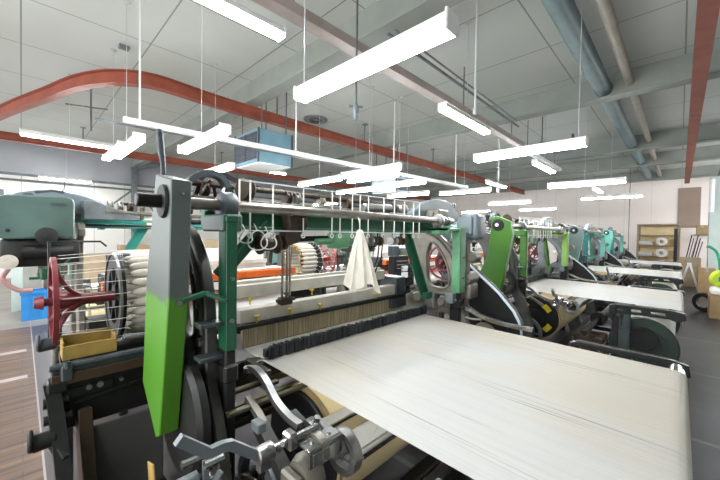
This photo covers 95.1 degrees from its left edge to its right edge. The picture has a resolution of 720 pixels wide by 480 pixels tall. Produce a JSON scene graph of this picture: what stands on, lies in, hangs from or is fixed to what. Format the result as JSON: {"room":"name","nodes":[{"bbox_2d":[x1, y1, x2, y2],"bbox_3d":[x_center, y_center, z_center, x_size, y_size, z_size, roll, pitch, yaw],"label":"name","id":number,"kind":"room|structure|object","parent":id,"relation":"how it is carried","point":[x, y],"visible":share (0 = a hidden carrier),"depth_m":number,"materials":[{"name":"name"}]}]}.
{"room":"textile factory","nodes":[
{"label":"textile factory","id":0,"kind":"room"},
{"bbox_2d":[131,167,137,236],"bbox_3d":[-8.705,-0.776,12.702,0.180,4.000,0.180,2,2,44],"label":"wall column","id":1,"kind":"structure","parent":0,"point":[134,173],"depth_m":12.62,"materials":[{"name":"grey metal"}]},
{"bbox_2d":[114,163,159,210],"bbox_3d":[-8.198,-1.919,12.113,1.552,1.757,1.590,2,2,44],"label":"wall","id":2,"kind":"structure","parent":1,"relation":"attached to","point":[156,164],"depth_m":12.35,"materials":[{"name":"grey paint"}]},
{"bbox_2d":[0,177,359,209],"bbox_3d":[-5.434,-1.947,16.083,0.070,0.070,21.500,2,2,44],"label":"conduit","id":3,"kind":"object","parent":1,"relation":"attached to","point":[1,178],"visible":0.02,"depth_m":11.54,"materials":[{"name":"grey metal"}]},
{"bbox_2d":[0,174,390,278],"bbox_3d":[-5.773,-0.477,16.108,0.150,3.350,23.050,2,2,44],"label":"wall","id":4,"kind":"structure","parent":0,"point":[111,237],"depth_m":12.20,"materials":[{"name":"paint"}]},
{"bbox_2d":[0,140,391,205],"bbox_3d":[-5.724,-2.686,16.047,0.200,1.070,23.050,2,2,44],"label":"wall","id":5,"kind":"structure","parent":0,"point":[16,157],"depth_m":11.87,"materials":[{"name":"paint"}]},
{"bbox_2d":[0,171,359,207],"bbox_3d":[-5.659,-2.138,15.952,0.050,0.080,23.000,2,2,44],"label":"trim","id":6,"kind":"structure","parent":5,"relation":"attached to","point":[1,172],"depth_m":12.35,"materials":[{"name":"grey metal"}]},
{"bbox_2d":[0,0,719,191],"bbox_3d":[1.182,-3.042,9.433,19.600,0.100,23.200,2,2,44],"label":"ceiling","id":7,"kind":"structure","parent":0,"point":[521,52],"depth_m":5.62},
{"bbox_2d":[38,175,91,182],"bbox_3d":[-9.307,-2.517,10.430,0.130,1.286,1.268,2,2,44],"label":"fluorescent light","id":8,"kind":"object","parent":7,"relation":"hanging from","point":[39,176],"visible":0.78,"depth_m":10.37,"materials":[{"name":"white paint"}]},
{"bbox_2d":[19,73,112,148],"bbox_3d":[-5.307,-2.397,6.011,0.130,1.236,1.268,2,2,44],"label":"fluorescent light","id":9,"kind":"object","parent":7,"relation":"hanging from","point":[23,132],"visible":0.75,"depth_m":5.97,"materials":[{"name":"white paint"}]},
{"bbox_2d":[65,89,107,130],"bbox_3d":[-5.353,-2.590,6.483,0.668,0.870,0.120,0,1,-24],"label":"hanger","id":10,"kind":"object","parent":7,"relation":"hanging from","point":[90,106],"visible":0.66,"depth_m":6.49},
{"bbox_2d":[102,48,124,160],"bbox_3d":[-3.877,-2.160,5.179,1.268,1.636,0.130,2,2,44],"label":"fluorescent light","id":11,"kind":"object","parent":7,"relation":"hanging from","point":[107,156],"visible":0.77,"depth_m":5.18,"materials":[{"name":"white paint"}]},
{"bbox_2d":[122,0,130,116],"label":"rod","id":12,"kind":"object","parent":7,"relation":"hanging from","point":[127,3],"depth_m":4.08,"materials":[{"name":"white paint"}]},
{"bbox_2d":[111,126,145,158],"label":"fluorescent light","id":13,"kind":"object","parent":7,"relation":"hanging from","point":[132,142],"depth_m":3.93,"materials":[{"name":"white paint"}]},
{"bbox_2d":[177,52,230,154],"bbox_3d":[-1.800,-2.003,3.747,1.268,1.836,0.130,2,2,44],"label":"fluorescent light","id":14,"kind":"object","parent":7,"relation":"hanging from","point":[222,130],"visible":1,"depth_m":3.67,"materials":[{"name":"white paint"}]},
{"bbox_2d":[0,126,430,199],"bbox_3d":[-2.094,-2.810,14.538,18.854,0.660,0.233,0,2,-45],"label":"rail","id":15,"kind":"object","parent":7,"relation":"hanging from","point":[6,136],"visible":0.75,"depth_m":10.28,"materials":[{"name":"metal"}]},
{"bbox_2d":[206,162,234,171],"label":"fluorescent light","id":16,"kind":"object","parent":7,"relation":"hanging from","point":[227,166],"depth_m":5.26,"materials":[{"name":"white paint"}]},
{"bbox_2d":[195,0,285,42],"bbox_3d":[-1.135,-2.344,2.512,0.130,1.086,1.268,2,2,44],"label":"fluorescent light","id":17,"kind":"object","parent":7,"relation":"hanging from","point":[232,9],"visible":1,"depth_m":2.71,"materials":[{"name":"white paint"}]},
{"bbox_2d":[0,69,524,194],"bbox_3d":[1.105,-2.678,10.206,20.061,0.660,5.055,0,1,-29],"label":"rail","id":18,"kind":"object","parent":7,"relation":"hanging from","point":[98,78],"visible":0.94,"depth_m":5.79,"materials":[{"name":"metal"}]},
{"bbox_2d":[234,92,292,172],"bbox_3d":[-1.985,-2.228,6.743,0.982,1.510,0.792,2,2,44],"label":"air conditioner","id":19,"kind":"object","parent":7,"relation":"hanging from","point":[244,158],"visible":0.8,"depth_m":6.47,"materials":[{"name":"blue metal"}]},
{"bbox_2d":[94,0,467,188],"bbox_3d":[-0.054,-2.182,6.454,8.030,1.535,0.172,0,2,-42],"label":"bar","id":20,"kind":"object","parent":7,"relation":"hanging from","point":[127,121],"visible":0.82,"depth_m":5.01,"materials":[{"name":"white paint"}]},
{"bbox_2d":[130,0,464,167],"bbox_3d":[-1.869,-2.758,6.055,19.250,0.420,0.260,2,2,44],"label":"roof beam","id":21,"kind":"structure","parent":7,"relation":"attached to","point":[375,21],"depth_m":4.81,"materials":[{"name":"paint"}]},
{"bbox_2d":[303,115,327,123],"bbox_3d":[-1.100,-2.974,8.165,0.599,0.050,0.599,2,2,44],"label":"ceiling vent","id":22,"kind":"object","parent":7,"relation":"in","point":[312,117],"visible":0.94,"depth_m":8.05,"materials":[{"name":"grey metal"}]},
{"bbox_2d":[298,174,342,186],"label":"fluorescent light","id":23,"kind":"object","parent":7,"relation":"hanging from","point":[334,178],"depth_m":6.47,"materials":[{"name":"white paint"}]},
{"bbox_2d":[349,0,362,120],"bbox_3d":[-0.035,-2.081,3.508,0.144,1.620,0.071,0,1,-32],"label":"sensor","id":24,"kind":"object","parent":7,"relation":"hanging from","point":[355,106],"visible":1,"depth_m":3.50,"materials":[{"name":"grey metal"}]},
{"bbox_2d":[336,121,376,194],"bbox_3d":[-0.097,-2.061,7.893,1.268,1.836,0.130,2,2,44],"label":"fluorescent light","id":25,"kind":"object","parent":7,"relation":"hanging from","point":[367,188],"visible":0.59,"depth_m":7.80,"materials":[{"name":"white paint"}]},
{"bbox_2d":[341,74,401,178],"bbox_3d":[0.163,-2.009,5.436,1.268,1.836,0.130,2,2,44],"label":"fluorescent light","id":26,"kind":"object","parent":7,"relation":"hanging from","point":[393,166],"visible":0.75,"depth_m":5.40,"materials":[{"name":"white paint"}]},
{"bbox_2d":[347,86,399,182],"bbox_3d":[0.236,-2.050,6.342,1.268,1.786,0.130,2,2,44],"label":"fluorescent light","id":27,"kind":"object","parent":7,"relation":"hanging from","point":[391,174],"visible":0.95,"depth_m":6.30,"materials":[{"name":"white paint"}]},
{"bbox_2d":[293,0,458,103],"bbox_3d":[0.012,-1.943,2.026,1.268,1.836,0.130,2,2,44],"label":"fluorescent light","id":28,"kind":"object","parent":7,"relation":"hanging from","point":[444,26],"visible":1,"depth_m":1.87,"materials":[{"name":"white paint"}]},
{"bbox_2d":[251,0,524,146],"bbox_3d":[1.327,-2.497,4.902,0.430,0.805,7.100,2,2,44],"label":"ceiling beam","id":29,"kind":"structure","parent":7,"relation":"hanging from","point":[293,12],"depth_m":4.08,"materials":[{"name":"grey metal"}]},
{"bbox_2d":[371,147,410,195],"bbox_3d":[0.924,-2.182,9.794,1.001,1.640,0.682,2,2,44],"label":"air conditioner","id":30,"kind":"object","parent":7,"relation":"hanging from","point":[382,192],"visible":0.59,"depth_m":9.54,"materials":[{"name":"white paint"}]},
{"bbox_2d":[374,96,426,188],"bbox_3d":[0.816,-2.026,6.796,1.268,1.836,0.130,2,2,44],"label":"fluorescent light","id":31,"kind":"object","parent":7,"relation":"hanging from","point":[421,180],"visible":1,"depth_m":6.76,"materials":[{"name":"white paint"}]},
{"bbox_2d":[387,124,429,197],"bbox_3d":[1.238,-2.055,8.520,1.268,1.836,0.130,2,2,44],"label":"fluorescent light","id":32,"kind":"object","parent":7,"relation":"hanging from","point":[424,192],"visible":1,"depth_m":8.47,"materials":[{"name":"white paint"}]},
{"bbox_2d":[439,160,491,194],"bbox_3d":[2.478,-2.022,7.788,1.268,1.836,0.130,2,2,44],"label":"fluorescent light","id":33,"kind":"object","parent":7,"relation":"hanging from","point":[480,189],"visible":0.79,"depth_m":7.75,"materials":[{"name":"white paint"}]},
{"bbox_2d":[473,0,477,114],"bbox_3d":[1.225,-2.102,3.469,0.037,1.540,0.037,0,1,-23],"label":"rod","id":34,"kind":"object","parent":7,"relation":"hanging from","point":[476,23],"visible":1,"depth_m":3.46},
{"bbox_2d":[462,193,490,212],"bbox_3d":[4.993,-2.113,14.102,1.268,1.836,0.130,2,2,44],"label":"fluorescent light","id":35,"kind":"object","parent":7,"relation":"hanging from","point":[480,210],"visible":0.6,"depth_m":14.09,"materials":[{"name":"white paint"}]},
{"bbox_2d":[235,45,719,178],"bbox_3d":[0.990,-2.776,8.994,19.250,0.420,0.260,2,2,44],"label":"roof beam","id":36,"kind":"structure","parent":7,"relation":"attached to","point":[673,72],"depth_m":6.36,"materials":[{"name":"paint"}]},
{"bbox_2d":[438,101,490,134],"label":"fluorescent light","id":37,"kind":"object","parent":36,"relation":"hanging from","point":[449,110],"depth_m":4.26,"materials":[{"name":"white paint"}]},
{"bbox_2d":[485,137,506,187],"bbox_3d":[3.963,-2.261,9.523,0.130,1.386,1.268,2,2,44],"label":"fluorescent light","id":38,"kind":"object","parent":7,"relation":"hanging from","point":[488,181],"visible":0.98,"depth_m":9.47,"materials":[{"name":"white paint"}]},
{"bbox_2d":[488,144,531,204],"bbox_3d":[4.657,-2.041,10.244,1.268,1.836,0.130,2,2,44],"label":"fluorescent light","id":39,"kind":"object","parent":7,"relation":"hanging from","point":[527,200],"visible":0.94,"depth_m":10.21,"materials":[{"name":"white paint"}]},
{"bbox_2d":[314,122,719,191],"bbox_3d":[4.267,-2.796,12.363,19.250,0.420,0.260,2,2,44],"label":"roof beam","id":40,"kind":"structure","parent":7,"relation":"attached to","point":[707,132],"depth_m":9.72,"materials":[{"name":"metal"}]},
{"bbox_2d":[540,0,652,179],"bbox_3d":[5.580,-2.633,7.112,0.247,0.247,20.000,2,2,44],"label":"duct pipe","id":41,"kind":"object","parent":40,"relation":"attached to","point":[565,15],"visible":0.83,"depth_m":4.65,"materials":[{"name":"metal"}]},
{"bbox_2d":[595,0,661,176],"bbox_3d":[5.831,-2.655,6.867,0.122,0.122,20.000,2,2,44],"label":"pipe","id":42,"kind":"object","parent":40,"relation":"attached to","point":[605,7],"visible":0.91,"depth_m":4.66,"materials":[{"name":"metal"}]},
{"bbox_2d":[473,0,588,162],"bbox_3d":[2.022,-1.953,3.992,1.268,1.836,0.130,2,2,44],"label":"fluorescent light","id":43,"kind":"object","parent":7,"relation":"hanging from","point":[577,142],"visible":1,"depth_m":3.87,"materials":[{"name":"white paint"}]},
{"bbox_2d":[348,145,719,195],"bbox_3d":[6.219,-2.809,14.371,19.250,0.420,0.260,2,2,44],"label":"roof beam","id":44,"kind":"structure","parent":7,"relation":"attached to","point":[705,153],"depth_m":12.06,"materials":[{"name":"paint"}]},
{"bbox_2d":[519,196,556,210],"bbox_3d":[6.713,-2.055,12.430,1.268,1.836,0.130,2,2,44],"label":"fluorescent light","id":45,"kind":"object","parent":7,"relation":"hanging from","point":[552,207],"visible":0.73,"depth_m":12.40,"materials":[{"name":"white paint"}]},
{"bbox_2d":[531,115,555,173],"bbox_3d":[3.824,-2.184,6.799,0.130,1.436,1.268,2,2,44],"label":"fluorescent light","id":46,"kind":"object","parent":7,"relation":"hanging from","point":[536,162],"visible":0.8,"depth_m":6.75,"materials":[{"name":"white paint"}]},
{"bbox_2d":[527,120,561,170],"bbox_3d":[4.934,-2.528,8.891,0.120,0.800,3.550,2,2,44],"label":"fluorescent light","id":47,"kind":"object","parent":7,"relation":"hanging from","point":[536,156],"visible":0.6,"depth_m":8.96,"materials":[{"name":"white paint"}]},
{"bbox_2d":[530,117,574,153],"bbox_3d":[4.558,-2.512,7.790,1.110,0.799,0.446,0,1,-29],"label":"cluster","id":48,"kind":"object","parent":7,"relation":"attached to","point":[572,135],"visible":0.21,"depth_m":7.84,"materials":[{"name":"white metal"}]},
{"bbox_2d":[387,165,719,200],"bbox_3d":[8.973,-2.826,17.202,19.250,0.420,0.260,2,2,44],"label":"roof beam","id":49,"kind":"structure","parent":7,"relation":"attached to","point":[711,170],"depth_m":14.71,"materials":[{"name":"paint"}]},
{"bbox_2d":[547,110,626,188],"bbox_3d":[4.358,-1.967,6.351,1.268,1.836,0.130,2,2,44],"label":"fluorescent light","id":50,"kind":"object","parent":7,"relation":"hanging from","point":[615,180],"visible":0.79,"depth_m":6.32,"materials":[{"name":"white paint"}]},
{"bbox_2d":[581,126,643,199],"bbox_3d":[6.415,-1.979,8.396,1.268,1.836,0.130,2,2,44],"label":"fluorescent light","id":51,"kind":"object","parent":7,"relation":"hanging from","point":[625,195],"visible":0.99,"depth_m":8.38,"materials":[{"name":"white paint"}]},
{"bbox_2d":[628,168,630,250],"bbox_3d":[9.430,-0.707,11.540,0.027,4.420,0.027,2,2,44],"label":"cable","id":52,"kind":"object","parent":7,"relation":"hanging from","point":[630,168],"visible":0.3,"depth_m":11.52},
{"bbox_2d":[684,0,719,183],"bbox_3d":[6.898,-2.529,6.807,0.150,0.660,17.400,2,2,44],"label":"rail","id":53,"kind":"object","parent":7,"relation":"hanging from","point":[707,13],"visible":1,"depth_m":4.13,"materials":[{"name":"metal"}]},
{"bbox_2d":[0,259,719,479],"bbox_3d":[1.118,1.477,9.523,19.600,0.100,23.200,2,2,44],"label":"floor","id":54,"kind":"structure","parent":0,"point":[24,370],"depth_m":3.25,"materials":[{"name":"concrete"}]},
{"bbox_2d":[11,267,22,311],"bbox_3d":[-6.647,0.378,6.328,0.270,2.005,1.299,2,2,44],"label":"stand","id":55,"kind":"object","parent":54,"relation":"on","point":[17,272],"visible":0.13,"depth_m":6.32,"materials":[{"name":"white paint"}]},
{"bbox_2d":[20,288,47,321],"bbox_3d":[-5.809,1.150,5.964,0.415,0.500,0.490,2,2,44],"label":"crate","id":56,"kind":"object","parent":54,"relation":"on","point":[28,313],"visible":0.47,"depth_m":5.76,"materials":[{"name":"blue plastic"}]},
{"bbox_2d":[23,265,67,288],"bbox_3d":[-8.630,0.748,8.942,0.600,1.104,1.021,2,2,44],"label":"cardboard box","id":57,"kind":"object","parent":54,"relation":"on","point":[28,272],"visible":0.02,"depth_m":8.59,"materials":[{"name":"grey paper"}]},
{"bbox_2d":[83,253,106,292],"bbox_3d":[-6.605,0.843,8.159,0.600,1.004,0.821,2,2,44],"label":"cardboard box","id":58,"kind":"object","parent":54,"relation":"on","point":[100,265],"visible":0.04,"depth_m":7.93,"materials":[{"name":"cardboard"}]},
{"bbox_2d":[117,244,149,249],"bbox_3d":[-6.154,0.734,8.906,0.600,1.204,0.821,2,2,44],"label":"cardboard box","id":59,"kind":"object","parent":54,"relation":"on","point":[145,246],"visible":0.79,"depth_m":8.77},
{"bbox_2d":[0,179,337,415],"bbox_3d":[-2.284,0.472,4.258,2.605,2.037,3.259,2,2,44],"label":"weaving loom","id":60,"kind":"object","parent":54,"relation":"on","point":[29,220],"visible":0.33,"depth_m":2.99,"materials":[{"name":"metal"}]},
{"bbox_2d":[0,255,18,269],"bbox_3d":[-2.618,0.164,2.450,0.020,0.109,0.109,2,2,44],"label":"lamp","id":61,"kind":"object","parent":60,"relation":"attached to","point":[6,261],"depth_m":2.45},
{"bbox_2d":[0,269,32,292],"bbox_3d":[-2.726,0.157,2.392,0.048,0.508,0.494,2,2,42],"label":"hose","id":62,"kind":"object","parent":60,"relation":"hanging from","point":[5,272],"visible":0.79,"depth_m":2.48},
{"bbox_2d":[299,252,333,256],"bbox_3d":[-0.554,0.184,4.299,0.552,0.049,0.060,0,2,-41],"label":"yarn pirn","id":63,"kind":"object","parent":60,"relation":"in","point":[309,253],"visible":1,"depth_m":4.22,"materials":[{"name":"white fabric"}]},
{"bbox_2d":[202,239,217,247],"bbox_3d":[-5.007,0.646,10.370,0.600,1.354,0.821,2,2,44],"label":"cardboard box","id":64,"kind":"object","parent":54,"relation":"on","point":[209,243],"visible":0.13,"depth_m":10.28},
{"bbox_2d":[27,128,690,479],"bbox_3d":[0.284,0.547,1.925,3.269,2.052,2.508,0,2,-41],"label":"weaving loom","id":65,"kind":"object","parent":54,"relation":"on","point":[189,385],"visible":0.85,"depth_m":1.56,"materials":[{"name":"metal"}]},
{"bbox_2d":[60,327,116,360],"bbox_3d":[-1.307,0.496,1.588,0.123,0.092,0.200,2,2,44],"label":"wooden tray","id":66,"kind":"object","parent":65,"relation":"attached to","point":[73,346],"visible":0.98,"depth_m":1.58,"materials":[{"name":"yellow wood"}]},
{"bbox_2d":[59,251,148,260],"bbox_3d":[-1.323,0.097,1.852,0.048,0.075,0.550,2,2,44],"label":"yarn pirn","id":67,"kind":"object","parent":65,"relation":"on","point":[147,255],"visible":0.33,"depth_m":1.85,"materials":[{"name":"white fabric"}]},
{"bbox_2d":[64,275,143,282],"bbox_3d":[-1.479,0.239,2.005,0.552,0.049,0.061,0,1,-40],"label":"yarn pirn","id":68,"kind":"object","parent":65,"relation":"in","point":[130,278],"visible":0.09,"depth_m":2.02,"materials":[{"name":"white fabric"}]},
{"bbox_2d":[62,287,145,299],"bbox_3d":[-1.185,0.276,1.719,0.063,0.049,0.552,2,1,38],"label":"yarn pirn","id":69,"kind":"object","parent":65,"relation":"in","point":[141,291],"visible":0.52,"depth_m":1.73,"materials":[{"name":"white fabric"}]},
{"bbox_2d":[61,260,147,269],"bbox_3d":[-1.251,0.137,1.782,0.050,0.066,0.551,2,2,43],"label":"yarn pirn","id":70,"kind":"object","parent":65,"relation":"on","point":[139,265],"visible":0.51,"depth_m":1.79,"materials":[{"name":"white fabric"}]},
{"bbox_2d":[63,306,145,324],"bbox_3d":[-1.192,0.379,1.727,0.061,0.049,0.552,2,1,39],"label":"yarn pirn","id":71,"kind":"object","parent":65,"relation":"in","point":[140,310],"visible":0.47,"depth_m":1.74,"materials":[{"name":"white fabric"}]},
{"bbox_2d":[63,297,145,312],"bbox_3d":[-1.183,0.328,1.718,0.064,0.048,0.552,2,1,38],"label":"yarn pirn","id":72,"kind":"object","parent":65,"relation":"in","point":[141,301],"visible":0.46,"depth_m":1.73,"materials":[{"name":"white fabric"}]},
{"bbox_2d":[61,268,147,277],"bbox_3d":[-1.220,0.177,1.753,0.056,0.058,0.551,2,2,41],"label":"yarn pirn","id":73,"kind":"object","parent":65,"relation":"in","point":[140,273],"visible":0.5,"depth_m":1.77,"materials":[{"name":"white fabric"}]},
{"bbox_2d":[62,254,148,264],"bbox_3d":[-1.286,0.110,1.816,0.049,0.072,0.550,2,2,44],"label":"yarn pirn","id":74,"kind":"object","parent":65,"relation":"on","point":[138,259],"visible":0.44,"depth_m":1.82,"materials":[{"name":"white fabric"}]},
{"bbox_2d":[66,315,144,334],"bbox_3d":[-1.212,0.427,1.746,0.058,0.053,0.552,2,1,40],"label":"yarn pirn","id":75,"kind":"object","parent":65,"relation":"on","point":[138,318],"visible":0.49,"depth_m":1.76,"materials":[{"name":"white fabric"}]},
{"bbox_2d":[68,277,146,285],"bbox_3d":[-1.197,0.226,1.731,0.060,0.049,0.552,2,1,39],"label":"yarn pirn","id":76,"kind":"object","parent":65,"relation":"in","point":[140,281],"visible":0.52,"depth_m":1.75,"materials":[{"name":"white fabric"}]},
{"bbox_2d":[78,283,145,290],"bbox_3d":[-1.488,0.290,2.014,0.552,0.048,0.064,0,1,-40],"label":"yarn pirn","id":77,"kind":"object","parent":65,"relation":"in","point":[129,286],"visible":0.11,"depth_m":2.04,"materials":[{"name":"white fabric"}]},
{"bbox_2d":[117,322,144,336],"bbox_3d":[-1.240,0.470,1.774,0.053,0.063,0.551,2,2,42],"label":"yarn pirn","id":78,"kind":"object","parent":65,"relation":"on","point":[134,325],"visible":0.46,"depth_m":1.79,"materials":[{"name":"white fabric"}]},
{"bbox_2d":[120,327,144,339],"bbox_3d":[-1.275,0.501,1.808,0.049,0.070,0.550,2,2,44],"label":"yarn pirn","id":79,"kind":"object","parent":65,"relation":"on","point":[128,328],"visible":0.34,"depth_m":1.82,"materials":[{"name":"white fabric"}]},
{"bbox_2d":[239,224,252,243],"bbox_3d":[-0.540,-0.028,1.558,0.038,0.093,0.067,2,2,44],"label":"loop","id":80,"kind":"object","parent":65,"relation":"hanging from","point":[245,230],"visible":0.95,"depth_m":1.55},
{"bbox_2d":[247,223,267,250],"bbox_3d":[-0.499,-0.014,1.601,0.038,0.132,0.107,2,2,44],"label":"loop","id":81,"kind":"object","parent":65,"relation":"hanging from","point":[254,223],"visible":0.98,"depth_m":1.60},
{"bbox_2d":[251,417,265,434],"bbox_3d":[-0.419,0.767,1.361,0.060,0.040,0.040,2,2,44],"label":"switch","id":82,"kind":"object","parent":65,"relation":"attached to","point":[258,425],"depth_m":1.34,"materials":[{"name":"grey metal"}]},
{"bbox_2d":[260,226,276,249],"bbox_3d":[-0.457,-0.009,1.644,0.038,0.117,0.091,2,2,44],"label":"loop","id":83,"kind":"object","parent":65,"relation":"hanging from","point":[265,226],"visible":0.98,"depth_m":1.64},
{"bbox_2d":[343,217,380,293],"bbox_3d":[0.022,0.100,2.041,0.166,0.481,0.287,2,2,44],"label":"cloth","id":84,"kind":"object","parent":65,"relation":"hanging from","point":[360,272],"visible":1,"depth_m":1.98,"materials":[{"name":"fabric"}]},
{"bbox_2d":[244,308,692,479],"bbox_3d":[0.549,0.790,1.933,1.966,0.198,1.620,2,2,44],"label":"fabric","id":85,"kind":"object","parent":65,"relation":"attached to","point":[485,403],"visible":0.9,"depth_m":1.50,"materials":[{"name":"fabric"}]},
{"bbox_2d":[309,231,466,318],"bbox_3d":[0.352,0.455,6.968,2.605,2.037,3.259,2,2,44],"label":"weaving loom","id":86,"kind":"object","parent":54,"relation":"on","point":[395,259],"visible":0.25,"depth_m":5.78,"materials":[{"name":"metal"}]},
{"bbox_2d":[439,222,519,286],"bbox_3d":[2.987,0.438,9.678,2.605,2.037,3.259,2,2,44],"label":"weaving loom","id":87,"kind":"object","parent":54,"relation":"on","point":[475,246],"visible":0.06,"depth_m":8.67,"materials":[{"name":"metal"}]},
{"bbox_2d":[429,211,686,365],"bbox_3d":[2.855,0.580,4.702,2.557,1.946,3.384,2,2,44],"label":"weaving loom","id":88,"kind":"object","parent":54,"relation":"on","point":[640,328],"visible":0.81,"depth_m":4.13,"materials":[{"name":"metal"}]},
{"bbox_2d":[504,276,683,312],"bbox_3d":[3.184,0.774,4.643,1.966,0.198,1.620,2,2,44],"label":"sheet","id":89,"kind":"object","parent":88,"relation":"on","point":[673,300],"visible":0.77,"depth_m":4.37,"materials":[{"name":"fabric"}]},
{"bbox_2d":[528,223,683,314],"bbox_3d":[5.437,0.564,7.357,2.557,1.946,3.537,2,2,44],"label":"weaving loom","id":90,"kind":"object","parent":54,"relation":"on","point":[579,236],"visible":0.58,"depth_m":6.92,"materials":[{"name":"metal"}]},
{"bbox_2d":[588,265,681,278],"bbox_3d":[5.819,0.757,7.353,1.966,0.198,1.620,2,2,44],"label":"sheet","id":91,"kind":"object","parent":90,"relation":"on","point":[660,273],"visible":0.66,"depth_m":7.10,"materials":[{"name":"fabric"}]},
{"bbox_2d":[581,227,682,285],"bbox_3d":[8.086,0.547,10.082,2.557,1.946,3.497,2,2,44],"label":"weaving loom","id":92,"kind":"object","parent":54,"relation":"on","point":[620,252],"visible":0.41,"depth_m":9.83,"materials":[{"name":"metal"}]},
{"bbox_2d":[618,259,681,265],"bbox_3d":[8.455,0.741,10.063,1.966,0.198,1.620,2,2,44],"label":"sheet","id":93,"kind":"object","parent":92,"relation":"on","point":[620,260],"visible":0.59,"depth_m":9.82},
{"bbox_2d":[636,224,680,276],"bbox_3d":[12.017,0.436,13.285,1.270,2.140,0.880,2,2,44],"label":"storage rack","id":94,"kind":"object","parent":54,"relation":"on","point":[645,232],"visible":0.64,"depth_m":13.44,"materials":[{"name":"brown wood"}]},
{"bbox_2d":[636,256,677,258],"bbox_3d":[12.013,0.691,13.290,1.270,0.030,0.860,2,2,44],"label":"shelf","id":95,"kind":"object","parent":94,"relation":"attached to","point":[649,257],"depth_m":13.38,"materials":[{"name":"wood"}]},
{"bbox_2d":[638,245,679,246],"bbox_3d":[12.020,0.241,13.281,1.270,0.030,0.860,2,2,44],"label":"shelf","id":96,"kind":"object","parent":94,"relation":"attached to","point":[638,245],"depth_m":13.31,"materials":[{"name":"wood"}]},
{"bbox_2d":[655,248,666,256],"bbox_3d":[11.994,0.504,13.099,0.340,0.340,0.540,2,2,44],"label":"roll","id":97,"kind":"object","parent":94,"relation":"on","point":[658,251],"visible":1,"depth_m":12.94,"materials":[{"name":"white fabric"}]},
{"bbox_2d":[656,237,667,245],"bbox_3d":[12.000,0.054,13.090,0.340,0.340,0.540,2,2,44],"label":"roll","id":98,"kind":"object","parent":94,"relation":"on","point":[658,240],"visible":1,"depth_m":12.91,"materials":[{"name":"white fabric"}]},
{"bbox_2d":[673,229,677,269],"bbox_3d":[11.778,0.547,12.305,0.100,1.950,0.060,2,2,44],"label":"steel post","id":99,"kind":"object","parent":54,"relation":"on","point":[675,230],"visible":0.58,"depth_m":12.28,"materials":[{"name":"metal"}]},
{"bbox_2d":[679,263,696,288],"bbox_3d":[10.285,1.128,10.301,0.467,0.835,0.080,2,2,44],"label":"trestle","id":100,"kind":"object","parent":54,"relation":"on","point":[688,264],"visible":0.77,"depth_m":10.26,"materials":[{"name":"white paint"}]},
{"bbox_2d":[678,257,700,286],"bbox_3d":[10.991,1.060,10.996,0.520,0.954,0.721,2,2,44],"label":"cardboard box","id":101,"kind":"object","parent":54,"relation":"on","point":[688,280],"visible":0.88,"depth_m":10.82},
{"bbox_2d":[686,235,702,256],"bbox_3d":[11.994,0.672,11.914,0.620,1.722,0.600,2,2,44],"label":"rack","id":102,"kind":"object","parent":54,"relation":"on","point":[695,244],"visible":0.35,"depth_m":11.88,"materials":[{"name":"metal"}]},
{"bbox_2d":[692,292,707,311],"bbox_3d":[7.483,1.353,7.169,0.080,0.418,0.420,1,1,-14],"label":"ring","id":103,"kind":"object","parent":54,"relation":"on","point":[697,296],"visible":0.66,"depth_m":7.23,"materials":[{"name":"rubber"}]},
{"bbox_2d":[697,267,715,292],"bbox_3d":[10.204,1.190,9.704,0.360,0.724,0.571,2,2,44],"label":"cardboard box","id":104,"kind":"object","parent":54,"relation":"on","point":[703,284],"visible":0.78,"depth_m":9.63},
{"bbox_2d":[706,245,719,281],"bbox_3d":[9.535,0.852,8.867,0.321,1.414,0.070,2,2,44],"label":"hose","id":105,"kind":"object","parent":54,"relation":"on","point":[715,250],"visible":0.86,"depth_m":8.80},
{"bbox_2d":[707,291,719,319],"bbox_3d":[7.343,1.336,6.594,0.500,0.474,0.721,2,2,44],"label":"cardboard box","id":106,"kind":"object","parent":54,"relation":"on","point":[713,305],"visible":1,"depth_m":6.56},
{"bbox_2d":[709,286,719,294],"bbox_3d":[7.357,1.036,6.605,0.470,0.126,0.480,2,2,44],"label":"sack","id":107,"kind":"object","parent":106,"relation":"on","point":[713,290],"visible":1,"depth_m":6.58,"materials":[{"name":"white fabric"}]},
{"bbox_2d":[709,270,719,287],"bbox_3d":[7.300,0.791,6.646,0.350,0.349,0.100,1,1,26],"label":"strap","id":108,"kind":"object","parent":107,"relation":"on","point":[713,277],"visible":1,"depth_m":6.66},
{"bbox_2d":[391,177,709,268],"bbox_3d":[9.185,-0.833,17.740,19.600,4.420,0.150,2,2,44],"label":"wall","id":109,"kind":"structure","parent":0,"point":[658,204],"depth_m":15.29,"materials":[{"name":"paint"}]},
{"bbox_2d":[677,187,700,227],"bbox_3d":[13.453,-1.323,13.461,0.660,1.630,0.030,2,2,44],"label":"board","id":110,"kind":"object","parent":109,"relation":"attached to","point":[689,199],"depth_m":13.44,"materials":[{"name":"brown wood"}]},
{"bbox_3d":[13.046,-0.185,12.594,0.420,0.038,1.750,2,2,44],"label":"wall shelf","id":111,"kind":"object","parent":109,"relation":"attached to","visible":0},
{"bbox_2d":[696,225,707,234],"bbox_3d":[12.630,-0.374,12.160,0.300,0.342,0.453,2,2,44],"label":"cardboard box","id":112,"kind":"object","parent":111,"relation":"on","point":[700,229],"visible":0.83,"depth_m":12.00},
{"bbox_2d":[706,176,719,280],"bbox_3d":[11.184,-0.192,10.046,0.780,3.500,0.400,2,2,44],"label":"wall column","id":113,"kind":"structure","parent":0,"point":[713,239],"depth_m":10.08,"materials":[{"name":"paint"}]},
{"bbox_2d":[708,179,714,211],"bbox_3d":[10.740,-1.349,10.053,0.120,1.000,0.120,2,2,44],"label":"sign","id":114,"kind":"object","parent":113,"relation":"attached to","point":[712,181],"depth_m":10.02,"materials":[{"name":"white paint"}]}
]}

